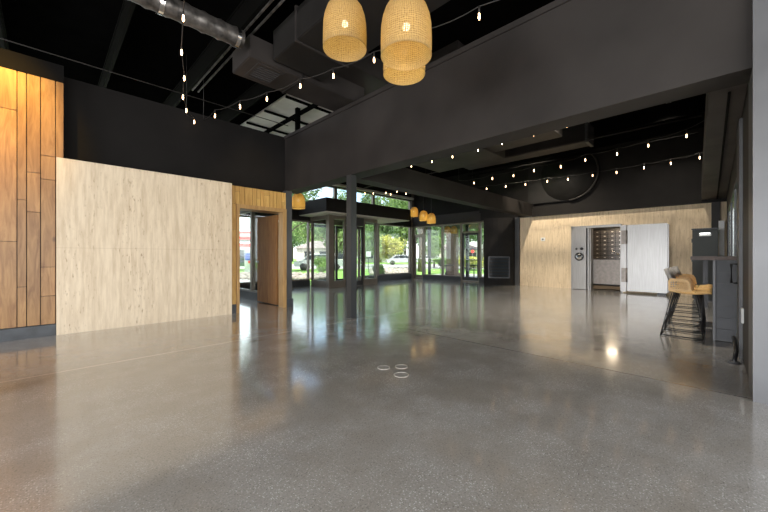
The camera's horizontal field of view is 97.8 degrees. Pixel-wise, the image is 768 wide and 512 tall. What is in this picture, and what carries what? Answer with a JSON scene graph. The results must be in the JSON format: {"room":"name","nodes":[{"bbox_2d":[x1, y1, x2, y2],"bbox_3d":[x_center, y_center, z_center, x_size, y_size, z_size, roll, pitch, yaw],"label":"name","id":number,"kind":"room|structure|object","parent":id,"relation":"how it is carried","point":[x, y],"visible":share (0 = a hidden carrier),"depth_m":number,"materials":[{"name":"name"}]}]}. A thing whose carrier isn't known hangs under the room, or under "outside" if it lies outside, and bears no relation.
{"room":"empty commercial space","nodes":[
{"label":"empty commercial space","id":0,"kind":"room"},
{"bbox_2d":[0,48,63,83],"bbox_3d":[-7.177,-2.675,2.734,0.390,0.250,6.590,0,0,45],"label":"wall","id":1,"kind":"structure","parent":0,"point":[9,59],"depth_m":4.71,"materials":[{"name":"paint"}]},
{"bbox_2d":[0,38,287,125],"bbox_3d":[-5.413,-3.050,4.653,0.016,0.015,9.000,0,0,45],"label":"conduit","id":2,"kind":"object","parent":1,"relation":"attached to","point":[0,38],"visible":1,"depth_m":5.68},
{"bbox_2d":[6,74,63,328],"bbox_3d":[-7.195,-0.700,2.752,0.340,3.700,6.590,0,0,45],"label":"wall","id":3,"kind":"structure","parent":0,"point":[26,74],"depth_m":4.80,"materials":[{"name":"paint"}]},
{"bbox_2d":[0,324,55,341],"bbox_3d":[-7.046,1.070,2.615,0.065,0.160,6.405,0,0,45],"label":"baseboard","id":4,"kind":"structure","parent":3,"relation":"attached to","point":[17,333],"depth_m":4.67,"materials":[{"name":"metal"}]},
{"bbox_2d":[0,67,62,328],"bbox_3d":[-7.081,-0.782,2.590,0.050,3.529,6.652,0,0,45],"label":"planks","id":5,"kind":"object","parent":3,"relation":"attached to","point":[12,82],"visible":0.99,"depth_m":4.68,"materials":[{"name":"wood"}]},
{"bbox_2d":[56,157,231,334],"bbox_3d":[-4.029,-0.142,5.887,0.430,2.585,2.480,0,0,45],"label":"wood wall","id":6,"kind":"structure","parent":0,"point":[135,247],"depth_m":5.54,"materials":[{"name":"beige wood"}]},
{"bbox_2d":[64,77,284,192],"bbox_3d":[-6.068,-0.825,4.303,0.220,3.950,10.380,0,0,45],"label":"wall","id":7,"kind":"structure","parent":0,"point":[102,125],"depth_m":6.18,"materials":[{"name":"paint"}]},
{"bbox_2d":[232,185,285,208],"bbox_3d":[-2.643,-1.232,7.117,0.050,0.361,1.194,0,0,45],"label":"planks","id":8,"kind":"object","parent":7,"relation":"attached to","point":[240,195],"visible":0.93,"depth_m":7.08,"materials":[{"name":"wood"}]},
{"bbox_2d":[236,204,286,312],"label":"door","id":9,"kind":"structure","parent":7,"relation":"in","point":[267,227],"depth_m":7.75,"materials":[{"name":"brown wood"}]},
{"bbox_2d":[250,212,278,304],"bbox_3d":[-2.890,-0.125,8.318,1.710,2.550,0.140,0,0,45],"label":"window","id":10,"kind":"structure","parent":7,"relation":"in","point":[253,294],"depth_m":8.87,"materials":[{"name":"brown metal"}]},
{"bbox_2d":[232,204,235,303],"bbox_3d":[-3.030,-0.040,6.726,0.050,2.016,0.094,0,0,45],"label":"planks","id":11,"kind":"object","parent":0,"point":[233,205],"visible":0.66,"depth_m":6.72,"materials":[{"name":"wood"}]},
{"bbox_2d":[242,182,410,226],"bbox_3d":[-1.841,-2.600,14.062,0.200,2.500,9.600,0,0,45],"label":"wall","id":12,"kind":"structure","parent":0,"point":[359,185],"depth_m":14.93,"materials":[{"name":"paint"}]},
{"bbox_2d":[240,211,250,298],"bbox_3d":[-4.322,-0.125,9.736,2.320,2.550,0.140,0,0,45],"label":"window","id":13,"kind":"structure","parent":12,"relation":"in","point":[244,293],"depth_m":8.98,"materials":[{"name":"brown metal"}]},
{"bbox_2d":[240,215,256,289],"bbox_3d":[-4.796,-0.100,11.077,0.200,2.500,1.100,0,0,45],"label":"window","id":14,"kind":"structure","parent":12,"relation":"in","point":[246,285],"depth_m":11.31,"materials":[{"name":"brown metal"}]},
{"bbox_2d":[292,220,309,286],"bbox_3d":[-3.252,-0.100,12.637,0.200,2.500,0.950,0,0,45],"label":"window","id":15,"kind":"structure","parent":12,"relation":"in","point":[295,282],"depth_m":12.90,"materials":[{"name":"brown metal"}]},
{"bbox_2d":[311,215,325,286],"bbox_3d":[-2.410,-0.170,12.585,1.030,2.640,0.100,0,0,45],"label":"window","id":16,"kind":"structure","parent":12,"relation":"in","point":[319,283],"depth_m":12.89,"materials":[{"name":"brown metal"}]},
{"bbox_2d":[314,224,342,280],"bbox_3d":[-2.017,-0.055,13.884,0.060,2.390,2.300,0,0,45],"label":"door","id":17,"kind":"structure","parent":12,"relation":"in","point":[336,228],"depth_m":13.89,"materials":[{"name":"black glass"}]},
{"bbox_2d":[358,222,374,279],"bbox_3d":[-0.729,-0.170,14.255,1.070,2.640,0.100,0,0,45],"label":"window","id":18,"kind":"structure","parent":12,"relation":"in","point":[359,277],"depth_m":14.56,"materials":[{"name":"brown metal"}]},
{"bbox_2d":[357,224,378,280],"bbox_3d":[-0.709,-0.160,15.206,0.200,2.620,1.180,0,0,45],"label":"window","id":19,"kind":"structure","parent":12,"relation":"in","point":[370,276],"depth_m":15.56,"materials":[{"name":"brown metal"}]},
{"bbox_2d":[332,184,413,199],"bbox_3d":[-1.773,-2.920,13.903,0.120,0.100,9.330,0,0,45],"label":"trim","id":20,"kind":"structure","parent":12,"relation":"attached to","point":[337,185],"depth_m":15.38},
{"bbox_2d":[379,224,410,280],"bbox_3d":[0.522,-0.180,16.450,0.200,2.660,2.320,0,0,45],"label":"window","id":21,"kind":"structure","parent":12,"relation":"in","point":[391,276],"depth_m":16.77,"materials":[{"name":"brown metal"}]},
{"bbox_2d":[411,194,413,277],"bbox_3d":[1.444,-1.350,17.381,0.240,5.000,0.300,0,0,45],"label":"trim","id":22,"kind":"structure","parent":12,"relation":"attached to","point":[412,195],"depth_m":17.23,"materials":[{"name":"brown metal"}]},
{"bbox_2d":[0,0,705,177],"bbox_3d":[0.470,-3.975,4.669,17.100,0.250,20.500,0,0,45],"label":"ceiling","id":23,"kind":"structure","parent":0,"point":[82,31],"depth_m":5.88,"materials":[{"name":"black paint"}]},
{"bbox_2d":[181,0,194,123],"bbox_3d":[-2.772,-3.172,4.729,0.176,1.356,3.938,0,0,-29],"label":"string light","id":24,"kind":"object","parent":23,"relation":"hanging from","point":[183,0],"visible":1,"depth_m":4.77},
{"bbox_2d":[241,94,333,136],"bbox_3d":[-1.634,-3.826,9.651,4.900,0.043,3.380,0,0,45],"label":"boards","id":25,"kind":"object","parent":23,"relation":"attached to","point":[284,106],"visible":0.07,"depth_m":9.07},
{"bbox_2d":[246,95,331,134],"bbox_3d":[-1.712,-3.675,9.572,4.900,0.250,3.200,0,0,45],"label":"trim","id":26,"kind":"structure","parent":25,"relation":"attached to","point":[309,107],"depth_m":8.94,"materials":[{"name":"black paint"}]},
{"bbox_2d":[295,107,299,130],"bbox_3d":[-2.223,-3.040,8.629,0.100,1.580,0.100,0,0,45],"label":"post","id":27,"kind":"object","parent":25,"relation":"hanging from","point":[297,110],"visible":0.36,"depth_m":8.59,"materials":[{"name":"metal"}]},
{"bbox_2d":[292,193,304,208],"bbox_3d":[-2.433,-2.599,9.512,0.382,2.503,0.382,0,0,45],"label":"pendant lamp","id":28,"kind":"object","parent":25,"relation":"hanging from","point":[298,200],"visible":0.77,"depth_m":9.36,"materials":[{"name":"wicker"}]},
{"bbox_2d":[203,50,380,119],"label":"string light","id":29,"kind":"object","parent":23,"relation":"hanging from","point":[373,52],"depth_m":5.28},
{"bbox_2d":[323,0,366,61],"bbox_3d":[-0.407,-2.998,3.484,0.453,1.703,0.453,0,0,45],"label":"pendant lamp","id":30,"kind":"object","parent":23,"relation":"hanging from","point":[344,22],"visible":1,"depth_m":3.34,"materials":[{"name":"wicker"}]},
{"bbox_2d":[273,0,449,81],"bbox_3d":[1.561,-3.130,2.416,8.180,0.480,0.910,0,0,45],"label":"duct","id":31,"kind":"object","parent":23,"relation":"hanging from","point":[298,40],"visible":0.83,"depth_m":4.57,"materials":[{"name":"metal"}]},
{"bbox_2d":[233,34,363,110],"bbox_3d":[-1.367,-3.015,5.784,0.680,0.360,2.200,0,0,45],"label":"duct","id":32,"kind":"object","parent":31,"relation":"attached to","point":[254,61],"visible":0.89,"depth_m":5.45,"materials":[{"name":"grey metal"}]},
{"bbox_2d":[129,0,244,48],"bbox_3d":[-3.253,-3.050,3.466,0.260,0.260,3.550,0,0,45],"label":"spiral duct","id":33,"kind":"object","parent":32,"relation":"attached to","point":[200,20],"visible":1,"depth_m":4.25,"materials":[{"name":"silver metal"}]},
{"bbox_2d":[192,0,284,92],"bbox_3d":[-1.899,-3.212,4.763,5.000,0.025,0.120,0,0,45],"label":"steel rail","id":34,"kind":"object","parent":32,"relation":"attached to","point":[270,1],"visible":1,"depth_m":4.82,"materials":[{"name":"metal"}]},
{"bbox_2d":[334,53,388,95],"bbox_3d":[-0.605,-3.377,6.071,0.840,0.385,1.220,0,0,45],"label":"duct","id":35,"kind":"object","parent":32,"relation":"on","point":[365,73],"visible":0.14,"depth_m":5.96,"materials":[{"name":"metal"}]},
{"bbox_2d":[383,63,424,84],"bbox_3d":[0.208,-2.388,3.452,0.433,1.041,0.433,0,0,45],"label":"pendant lamp","id":36,"kind":"object","parent":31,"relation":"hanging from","point":[397,77],"visible":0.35,"depth_m":3.63,"materials":[{"name":"wicker"}]},
{"bbox_2d":[381,0,431,70],"bbox_3d":[0.197,-2.808,2.971,0.453,2.083,0.453,0,0,45],"label":"pendant lamp","id":37,"kind":"object","parent":23,"relation":"hanging from","point":[406,30],"visible":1,"depth_m":2.82,"materials":[{"name":"wicker"}]},
{"bbox_2d":[426,40,464,64],"bbox_3d":[1.256,-3.520,6.530,0.900,0.640,0.750,0,0,45],"label":"duct","id":38,"kind":"object","parent":23,"relation":"in","point":[457,44],"visible":0.02,"depth_m":6.12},
{"bbox_2d":[416,129,561,171],"bbox_3d":[2.516,-3.320,9.082,4.000,1.040,2.150,0,0,45],"label":"low plenum","id":39,"kind":"object","parent":23,"relation":"hanging from","point":[496,152],"visible":0.3,"depth_m":9.43,"materials":[{"name":"grey metal"}]},
{"bbox_2d":[463,122,593,169],"bbox_3d":[4.025,-3.355,9.875,3.630,0.970,0.540,0,0,45],"label":"duct","id":40,"kind":"object","parent":23,"relation":"hanging from","point":[585,131],"visible":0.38,"depth_m":9.07,"materials":[{"name":"grey metal"}]},
{"bbox_2d":[459,120,703,180],"bbox_3d":[4.611,-3.132,9.240,0.366,1.436,6.405,0,0,-35],"label":"string light","id":41,"kind":"object","parent":23,"relation":"hanging from","point":[703,120],"visible":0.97,"depth_m":8.18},
{"bbox_2d":[468,95,698,176],"bbox_3d":[5.321,-3.385,10.210,6.240,0.910,0.038,0,0,45],"label":"pipe","id":42,"kind":"object","parent":23,"relation":"attached to","point":[698,95],"visible":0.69,"depth_m":9.39,"materials":[{"name":"metal"}]},
{"bbox_2d":[472,152,702,189],"bbox_3d":[5.785,-3.132,10.544,6.413,1.436,0.376,0,0,43],"label":"string light","id":43,"kind":"object","parent":23,"relation":"hanging from","point":[702,152],"visible":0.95,"depth_m":10.19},
{"bbox_2d":[298,197,410,220],"bbox_3d":[-1.039,-1.748,13.423,1.800,0.455,4.380,0,0,45],"label":"wall","id":44,"kind":"structure","parent":0,"point":[326,203],"depth_m":12.32,"materials":[{"name":"paint"}]},
{"bbox_2d":[326,214,332,287],"bbox_3d":[-1.973,-0.172,12.152,0.180,2.645,0.180,0,0,45],"label":"trim","id":45,"kind":"structure","parent":44,"relation":"attached to","point":[329,218],"depth_m":12.09,"materials":[{"name":"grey metal"}]},
{"bbox_2d":[333,215,363,287],"bbox_3d":[-1.368,-0.172,12.764,0.100,2.645,1.520,0,0,45],"label":"window","id":46,"kind":"structure","parent":44,"relation":"in","point":[339,283],"depth_m":12.58,"materials":[{"name":"brown metal"}]},
{"bbox_2d":[299,211,408,223],"bbox_3d":[-1.039,-1.508,13.423,1.720,0.025,4.300,0,0,45],"label":"trim","id":47,"kind":"structure","parent":44,"relation":"attached to","point":[380,220],"depth_m":12.68,"materials":[{"name":"metal"}]},
{"bbox_2d":[363,218,376,284],"bbox_3d":[-0.570,-0.170,13.570,0.100,2.640,0.750,0,0,45],"label":"window","id":48,"kind":"structure","parent":44,"relation":"in","point":[368,281],"depth_m":13.52,"materials":[{"name":"brown metal"}]},
{"bbox_2d":[0,278,767,511],"bbox_3d":[1.332,1.225,5.575,16.750,0.150,22.600,0,0,45],"label":"floor","id":49,"kind":"structure","parent":0,"point":[513,398],"depth_m":2.49,"materials":[{"name":"concrete"}]},
{"bbox_2d":[283,191,291,298],"bbox_3d":[-2.200,-0.160,7.629,0.140,2.620,0.150,0,0,45],"label":"column","id":50,"kind":"structure","parent":49,"relation":"on","point":[288,193],"depth_m":7.59,"materials":[{"name":"grey metal"}]},
{"bbox_2d":[346,174,356,317],"bbox_3d":[-0.609,-0.180,6.279,0.160,2.660,0.160,0,0,45],"label":"steel column","id":51,"kind":"structure","parent":49,"relation":"on","point":[351,180],"depth_m":6.23,"materials":[{"name":"metal"}]},
{"bbox_2d":[357,227,362,284],"bbox_3d":[-1.127,-0.005,12.947,0.144,2.290,0.900,0,0,45],"label":"door","id":52,"kind":"structure","parent":49,"relation":"on","point":[359,282],"depth_m":13.23,"materials":[{"name":"black metal"}]},
{"bbox_2d":[593,228,619,286],"bbox_3d":[8.793,0.050,13.151,2.600,2.200,0.735,0,0,45],"label":"tall cabinet","id":53,"kind":"object","parent":49,"relation":"on","point":[604,240],"visible":0.27,"depth_m":12.88,"materials":[{"name":"black metal"}]},
{"bbox_2d":[660,268,711,339],"bbox_3d":[4.369,0.665,4.850,0.542,0.960,0.514,0,0,45],"label":"bar stool","id":54,"kind":"object","parent":49,"relation":"on","point":[673,286],"visible":1,"depth_m":4.78,"materials":[{"name":"wicker"}]},
{"bbox_2d":[665,267,711,332],"bbox_3d":[4.805,0.665,5.290,0.542,0.960,0.514,0,0,45],"label":"bar stool","id":55,"kind":"object","parent":49,"relation":"on","point":[676,274],"visible":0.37,"depth_m":5.30,"materials":[{"name":"brown wood"}]},
{"bbox_2d":[669,266,712,325],"bbox_3d":[5.241,0.665,5.731,0.542,0.960,0.514,0,0,45],"label":"bar stool","id":56,"kind":"object","parent":49,"relation":"on","point":[676,267],"visible":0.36,"depth_m":5.76,"materials":[{"name":"wicker"}]},
{"bbox_2d":[691,228,718,300],"bbox_3d":[8.408,0.220,8.772,0.507,1.860,0.642,0,0,45],"label":"equipment case","id":57,"kind":"object","parent":49,"relation":"on","point":[704,241],"visible":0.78,"depth_m":8.57,"materials":[{"name":"plastic"}]},
{"bbox_2d":[690,256,736,341],"bbox_3d":[5.952,0.578,6.040,0.465,1.145,4.240,0,0,45],"label":"bar","id":58,"kind":"object","parent":49,"relation":"on","point":[724,292],"visible":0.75,"depth_m":4.53,"materials":[{"name":"grey wood"}]},
{"bbox_2d":[690,256,736,259],"bbox_3d":[5.952,0.030,6.040,0.465,0.050,4.240,0,0,45],"label":"countertop","id":59,"kind":"structure","parent":58,"relation":"on","point":[692,257],"depth_m":4.53,"materials":[{"name":"grey wood"}]},
{"bbox_2d":[719,221,723,255],"bbox_3d":[9.099,0.100,9.031,0.110,2.100,0.080,0,0,45],"label":"wall post","id":60,"kind":"object","parent":49,"relation":"on","point":[721,223],"visible":0.36,"depth_m":9.00,"materials":[{"name":"grey metal"}]},
{"bbox_2d":[727,336,740,364],"bbox_3d":[3.986,1.067,3.829,0.100,0.194,0.751,0,0,45],"label":"pipe stub","id":61,"kind":"object","parent":49,"relation":"on","point":[734,340],"visible":0.98,"depth_m":3.64,"materials":[{"name":"black metal"}]},
{"bbox_2d":[414,171,478,217],"bbox_3d":[2.999,-2.910,16.039,3.900,1.880,0.180,0,0,45],"label":"wall","id":62,"kind":"structure","parent":0,"point":[431,205],"depth_m":15.86,"materials":[{"name":"paint"}]},
{"bbox_2d":[413,211,480,226],"bbox_3d":[3.010,-1.740,15.908,4.100,0.460,0.250,0,0,45],"label":"wall right header","id":63,"kind":"structure","parent":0,"point":[475,216],"depth_m":15.52,"materials":[{"name":"paint"}]},
{"bbox_2d":[413,226,422,278],"bbox_3d":[1.795,-0.180,17.104,0.650,2.660,0.120,0,0,45],"label":"window","id":64,"kind":"structure","parent":63,"relation":"in","point":[414,228],"depth_m":17.27,"materials":[{"name":"brown metal"}]},
{"bbox_2d":[415,235,422,277],"bbox_3d":[1.766,0.030,17.074,0.530,2.140,0.144,0,0,45],"label":"door","id":65,"kind":"structure","parent":64,"relation":"attached to","point":[421,236],"depth_m":17.23,"materials":[{"name":"brown metal"}]},
{"bbox_2d":[423,225,441,279],"bbox_3d":[2.424,-0.180,16.481,1.120,2.660,0.200,0,0,45],"label":"window","id":66,"kind":"structure","parent":63,"relation":"in","point":[425,276],"depth_m":16.70,"materials":[{"name":"brown metal"}]},
{"bbox_2d":[442,223,460,280],"bbox_3d":[3.192,-0.180,15.722,1.040,2.660,0.200,0,0,45],"label":"window","id":67,"kind":"structure","parent":63,"relation":"in","point":[444,277],"depth_m":15.78,"materials":[{"name":"brown metal"}]},
{"bbox_2d":[461,222,479,281],"bbox_3d":[3.892,-0.180,15.029,0.930,2.660,0.120,0,0,45],"label":"window","id":68,"kind":"structure","parent":63,"relation":"in","point":[478,231],"depth_m":14.79,"materials":[{"name":"brown metal"}]},
{"bbox_2d":[462,232,477,280],"bbox_3d":[3.862,0.030,14.999,0.810,2.140,0.144,0,0,45],"label":"door","id":69,"kind":"structure","parent":68,"relation":"attached to","point":[476,233],"depth_m":15.22,"materials":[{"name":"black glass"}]},
{"bbox_2d":[484,217,514,284],"bbox_3d":[4.536,-0.177,13.611,1.460,2.655,1.030,0,0,45],"label":"wall pillar","id":70,"kind":"structure","parent":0,"point":[499,233],"depth_m":13.15,"materials":[{"name":"paint"}]},
{"bbox_2d":[488,257,509,277],"bbox_3d":[4.501,0.445,13.127,0.810,0.850,0.080,0,0,18],"label":"wall grille","id":71,"kind":"object","parent":70,"relation":"attached to","point":[498,267],"visible":1,"depth_m":13.11,"materials":[{"name":"black metal"}]},
{"bbox_2d":[364,115,701,187],"bbox_3d":[2.823,-2.870,10.459,10.300,0.028,0.030,0,0,45],"label":"pipe","id":72,"kind":"object","parent":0,"point":[698,115],"visible":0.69,"depth_m":8.00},
{"bbox_2d":[479,127,726,220],"bbox_3d":[6.787,-2.670,11.820,7.420,2.360,0.450,0,0,45],"label":"wall","id":73,"kind":"structure","parent":0,"point":[659,184],"depth_m":10.61,"materials":[{"name":"paint"}]},
{"bbox_2d":[357,168,533,216],"bbox_3d":[2.502,-1.740,9.771,0.330,0.460,8.790,0,0,45],"label":"beam","id":74,"kind":"structure","parent":73,"relation":"attached to","point":[405,180],"depth_m":8.61,"materials":[{"name":"paint"}]},
{"bbox_2d":[479,221,483,282],"bbox_3d":[4.336,-0.180,14.589,0.320,2.660,0.200,0,0,45],"label":"window","id":75,"kind":"structure","parent":73,"relation":"in","point":[481,279],"depth_m":14.63,"materials":[{"name":"brown metal"}]},
{"bbox_2d":[515,217,519,284],"bbox_3d":[5.312,-0.180,13.258,0.180,2.660,0.280,0,0,45],"label":"trim","id":76,"kind":"structure","parent":73,"relation":"attached to","point":[517,220],"depth_m":13.14,"materials":[{"name":"grey metal"}]},
{"bbox_2d":[528,150,598,203],"bbox_3d":[6.361,-2.875,12.008,2.350,1.870,0.140,0,0,45],"label":"duct","id":77,"kind":"object","parent":73,"relation":"attached to","point":[567,188],"visible":0.92,"depth_m":11.96,"materials":[{"name":"metal"}]},
{"bbox_2d":[520,202,726,295],"bbox_3d":[7.444,-0.170,11.240,5.670,2.640,0.250,0,0,45],"label":"wall","id":78,"kind":"structure","parent":0,"point":[547,263],"depth_m":11.79,"materials":[{"name":"wood"}]},
{"bbox_2d":[571,224,621,289],"bbox_3d":[7.153,0.060,11.301,1.450,2.180,0.472,0,0,45],"label":"door frame","id":79,"kind":"structure","parent":78,"relation":"attached to","point":[581,236],"depth_m":11.46,"materials":[{"name":"metal"}]},
{"bbox_2d":[593,250,619,284],"bbox_3d":[7.480,0.470,11.205,0.850,1.360,0.148,0,0,45],"label":"gate","id":80,"kind":"object","parent":78,"relation":"attached to","point":[604,271],"visible":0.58,"depth_m":11.24,"materials":[{"name":"metal"}]},
{"bbox_2d":[620,223,668,295],"bbox_3d":[7.914,0.090,10.197,1.165,2.120,0.310,0,0,45],"label":"door","id":81,"kind":"structure","parent":78,"relation":"in","point":[644,248],"depth_m":10.10,"materials":[{"name":"metal"}]},
{"bbox_2d":[711,202,719,233],"bbox_3d":[9.144,-1.040,9.233,0.170,0.880,0.190,0,0,45],"label":"trim","id":82,"kind":"structure","parent":78,"relation":"attached to","point":[715,206],"depth_m":9.17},
{"bbox_2d":[727,86,747,374],"bbox_3d":[6.460,-1.350,6.073,0.200,5.000,8.880,0,0,45],"label":"wall","id":83,"kind":"structure","parent":0,"point":[745,108],"depth_m":3.45,"materials":[{"name":"paint"}]},
{"bbox_2d":[701,83,747,199],"bbox_3d":[6.053,-1.835,6.166,0.490,0.530,8.620,0,0,45],"label":"trim","id":84,"kind":"structure","parent":83,"relation":"attached to","point":[716,101],"depth_m":4.51,"materials":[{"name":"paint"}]},
{"bbox_2d":[730,188,733,255],"bbox_3d":[6.601,-0.560,6.299,0.078,1.220,1.980,0,0,45],"label":"window","id":85,"kind":"structure","parent":83,"relation":"in","point":[732,196],"depth_m":6.52,"materials":[{"name":"grey glass"}]},
{"bbox_2d":[734,177,736,255],"bbox_3d":[5.208,-0.560,4.891,0.078,1.220,1.980,0,0,45],"label":"window","id":86,"kind":"structure","parent":83,"relation":"in","point":[735,185],"depth_m":5.54,"materials":[{"name":"glass"}]},
{"bbox_2d":[730,118,742,357],"bbox_3d":[4.210,-0.200,4.008,0.091,2.700,0.620,0,0,45],"label":"door","id":87,"kind":"structure","parent":83,"relation":"in","point":[739,263],"depth_m":3.78,"materials":[{"name":"metal"}]},
{"bbox_2d":[748,0,767,404],"bbox_3d":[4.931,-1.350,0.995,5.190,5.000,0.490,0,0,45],"label":"column","id":88,"kind":"structure","parent":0,"point":[758,84],"depth_m":2.62,"materials":[{"name":"grey paint"}]},
{"bbox_2d":[284,0,751,193],"bbox_3d":[2.263,-2.165,3.588,12.630,1.310,0.375,0,0,45],"label":"beam","id":89,"kind":"structure","parent":88,"relation":"attached to","point":[561,64],"depth_m":3.86,"materials":[{"name":"paint"}]},
{"label":"outside","id":90,"kind":"structure","parent":0,"visible":0},
{"bbox_2d":[435,223,483,229],"bbox_3d":[5.168,-1.700,16.987,5.350,0.200,4.180,0,0,45],"label":"ceiling","id":91,"kind":"structure","parent":90,"point":[471,226],"depth_m":18.17,"materials":[{"name":"paint"}]},
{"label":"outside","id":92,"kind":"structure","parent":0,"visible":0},
{"bbox_2d":[240,258,483,284],"bbox_3d":[-14.401,1.370,49.423,210.000,0.200,230.000,0,0,45],"label":"lawn","id":93,"kind":"structure","parent":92,"point":[340,271],"depth_m":29.34,"materials":[{"name":"plant"}]},
{"bbox_2d":[278,221,306,261],"bbox_3d":[-21.300,-4.214,75.939,8.906,10.987,9.734,0,0,-4],"label":"tree","id":94,"kind":"object","parent":93,"relation":"on","point":[294,243],"visible":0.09,"depth_m":73.34,"materials":[{"name":"green plant"}]},
{"bbox_2d":[278,188,321,232],"bbox_3d":[-7.458,-2.738,24.236,5.841,8.030,5.368,0,0,-15],"label":"tree","id":95,"kind":"object","parent":93,"relation":"on","point":[311,193],"visible":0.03,"depth_m":23.62,"materials":[{"name":"green plant"}]},
{"bbox_2d":[292,221,324,243],"bbox_3d":[-13.529,-4.706,65.102,8.140,11.975,6.676,0,0,15],"label":"tree","id":96,"kind":"object","parent":93,"relation":"on","point":[317,234],"visible":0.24,"depth_m":63.70,"materials":[{"name":"green plant"}]},
{"bbox_2d":[294,254,342,270],"bbox_3d":[-5.667,0.545,29.998,4.450,1.450,1.800,0,0,-5],"label":"car","id":97,"kind":"object","parent":93,"relation":"on","point":[302,264],"visible":0.46,"depth_m":29.03,"materials":[{"name":"silver metal"}]},
{"bbox_2d":[295,241,342,260],"bbox_3d":[-9.809,-0.630,56.000,9.000,3.800,7.000,0,0,0],"label":"house","id":98,"kind":"structure","parent":93,"relation":"on","point":[319,248],"depth_m":52.99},
{"bbox_2d":[314,256,325,271],"bbox_3d":[-4.281,0.626,23.999,1.659,1.317,1.535,0,0,45],"label":"shrub","id":99,"kind":"object","parent":93,"relation":"on","point":[320,262],"visible":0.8,"depth_m":23.75,"materials":[{"name":"green plant"}]},
{"bbox_2d":[240,267,407,279],"bbox_3d":[-2.649,1.130,23.343,7.856,0.419,14.896,0,0,45],"label":"rock bed","id":100,"kind":"object","parent":93,"relation":"on","point":[243,275],"visible":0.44,"depth_m":20.73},
{"bbox_2d":[360,193,400,262],"bbox_3d":[-0.881,-6.013,62.342,8.291,14.583,7.528,0,0,-10],"label":"tree","id":101,"kind":"object","parent":93,"relation":"on","point":[384,230],"visible":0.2,"depth_m":60.90,"materials":[{"name":"green plant"}]},
{"bbox_2d":[379,234,406,260],"bbox_3d":[1.232,-1.052,53.324,4.561,4.668,6.341,0,0,42],"label":"tree","id":102,"kind":"object","parent":93,"relation":"on","point":[391,247],"visible":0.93,"depth_m":52.26,"materials":[{"name":"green plant"}]},
{"bbox_2d":[387,200,407,254],"bbox_3d":[4.526,-8.197,75.942,11.491,18.948,9.425,0,0,-35],"label":"tree","id":103,"kind":"object","parent":93,"relation":"on","point":[403,231],"visible":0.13,"depth_m":74.59,"materials":[{"name":"green plant"}]},
{"bbox_2d":[379,197,422,271],"bbox_3d":[2.956,-3.465,27.141,5.498,9.492,6.703,0,0,-32],"label":"tree","id":104,"kind":"object","parent":93,"relation":"on","point":[403,203],"visible":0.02,"depth_m":26.93,"materials":[{"name":"green plant"}]},
{"bbox_2d":[416,227,445,262],"bbox_3d":[8.243,-6.013,61.938,7.871,14.583,8.786,0,0,5],"label":"tree","id":105,"kind":"object","parent":93,"relation":"on","point":[436,231],"visible":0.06,"depth_m":60.13,"materials":[{"name":"green plant"}]},
{"bbox_2d":[426,235,444,267],"bbox_3d":[5.353,-0.520,36.046,2.402,3.601,2.846,0,0,-40],"label":"tree","id":106,"kind":"object","parent":93,"relation":"on","point":[435,241],"visible":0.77,"depth_m":35.30,"materials":[{"name":"green plant"}]},
{"bbox_2d":[426,244,476,257],"bbox_3d":[13.803,-0.630,71.000,13.000,3.800,7.000,0,0,0],"label":"house","id":107,"kind":"structure","parent":93,"relation":"on","point":[471,247],"depth_m":68.00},
{"bbox_2d":[459,228,483,261],"bbox_3d":[18.024,-5.557,62.377,11.715,13.672,10.495,0,0,-39],"label":"tree","id":108,"kind":"object","parent":93,"relation":"on","point":[472,238],"visible":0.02,"depth_m":61.48,"materials":[{"name":"green plant"}]},
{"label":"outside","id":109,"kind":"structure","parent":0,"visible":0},
{"bbox_2d":[417,274,483,280],"bbox_3d":[3.800,1.250,16.991,8.500,0.040,11.500,0,0,45],"label":"patio","id":110,"kind":"structure","parent":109,"point":[470,275],"depth_m":21.13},
{"bbox_2d":[428,227,430,273],"bbox_3d":[2.431,-0.185,17.900,0.120,2.830,0.120,0,0,45],"label":"patio post","id":111,"kind":"object","parent":110,"relation":"on","point":[429,228],"visible":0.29,"depth_m":17.86,"materials":[{"name":"black metal"}]},
{"bbox_2d":[446,229,459,275],"bbox_3d":[4.090,-0.160,20.000,0.640,2.860,0.640,0,0,45],"label":"brick pier","id":112,"kind":"structure","parent":110,"relation":"on","point":[452,240],"depth_m":19.84,"materials":[{"name":"brick"}]},
{"bbox_2d":[466,225,468,276],"bbox_3d":[4.337,-0.185,17.400,0.140,2.830,0.140,0,0,45],"label":"patio post","id":113,"kind":"object","parent":110,"relation":"on","point":[467,226],"visible":0.64,"depth_m":17.34,"materials":[{"name":"black metal"}]},
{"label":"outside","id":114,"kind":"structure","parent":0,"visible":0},
{"bbox_2d":[240,264,483,268],"bbox_3d":[-13.039,1.260,52.000,220.666,0.020,218.369,0,0,45],"label":"road","id":115,"kind":"structure","parent":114,"point":[366,265],"depth_m":39.88,"materials":[{"name":"asphalt"}]},
{"bbox_2d":[240,231,278,241],"bbox_3d":[-22.948,-1.080,49.970,12.240,4.700,8.060,0,0,0],"label":"canopy","id":116,"kind":"object","parent":115,"relation":"on","point":[244,235],"visible":0.02,"depth_m":46.00,"materials":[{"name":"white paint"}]},
{"bbox_2d":[315,224,342,253],"bbox_3d":[-6.259,-2.463,43.871,5.956,7.491,7.146,0,0,-39],"label":"tree","id":117,"kind":"object","parent":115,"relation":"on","point":[321,229],"visible":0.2,"depth_m":43.15,"materials":[{"name":"green plant"}]},
{"bbox_2d":[357,225,382,259],"bbox_3d":[-2.303,-1.417,37.960,3.780,5.394,4.285,0,0,42],"label":"tree","id":118,"kind":"object","parent":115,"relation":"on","point":[369,230],"visible":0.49,"depth_m":37.58,"materials":[{"name":"green plant"}]},
{"bbox_2d":[386,255,417,264],"bbox_3d":[2.554,0.545,47.999,4.450,1.450,1.800,0,0,-2],"label":"car","id":119,"kind":"object","parent":115,"relation":"on","point":[396,258],"visible":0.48,"depth_m":47.12,"materials":[{"name":"silver metal"}]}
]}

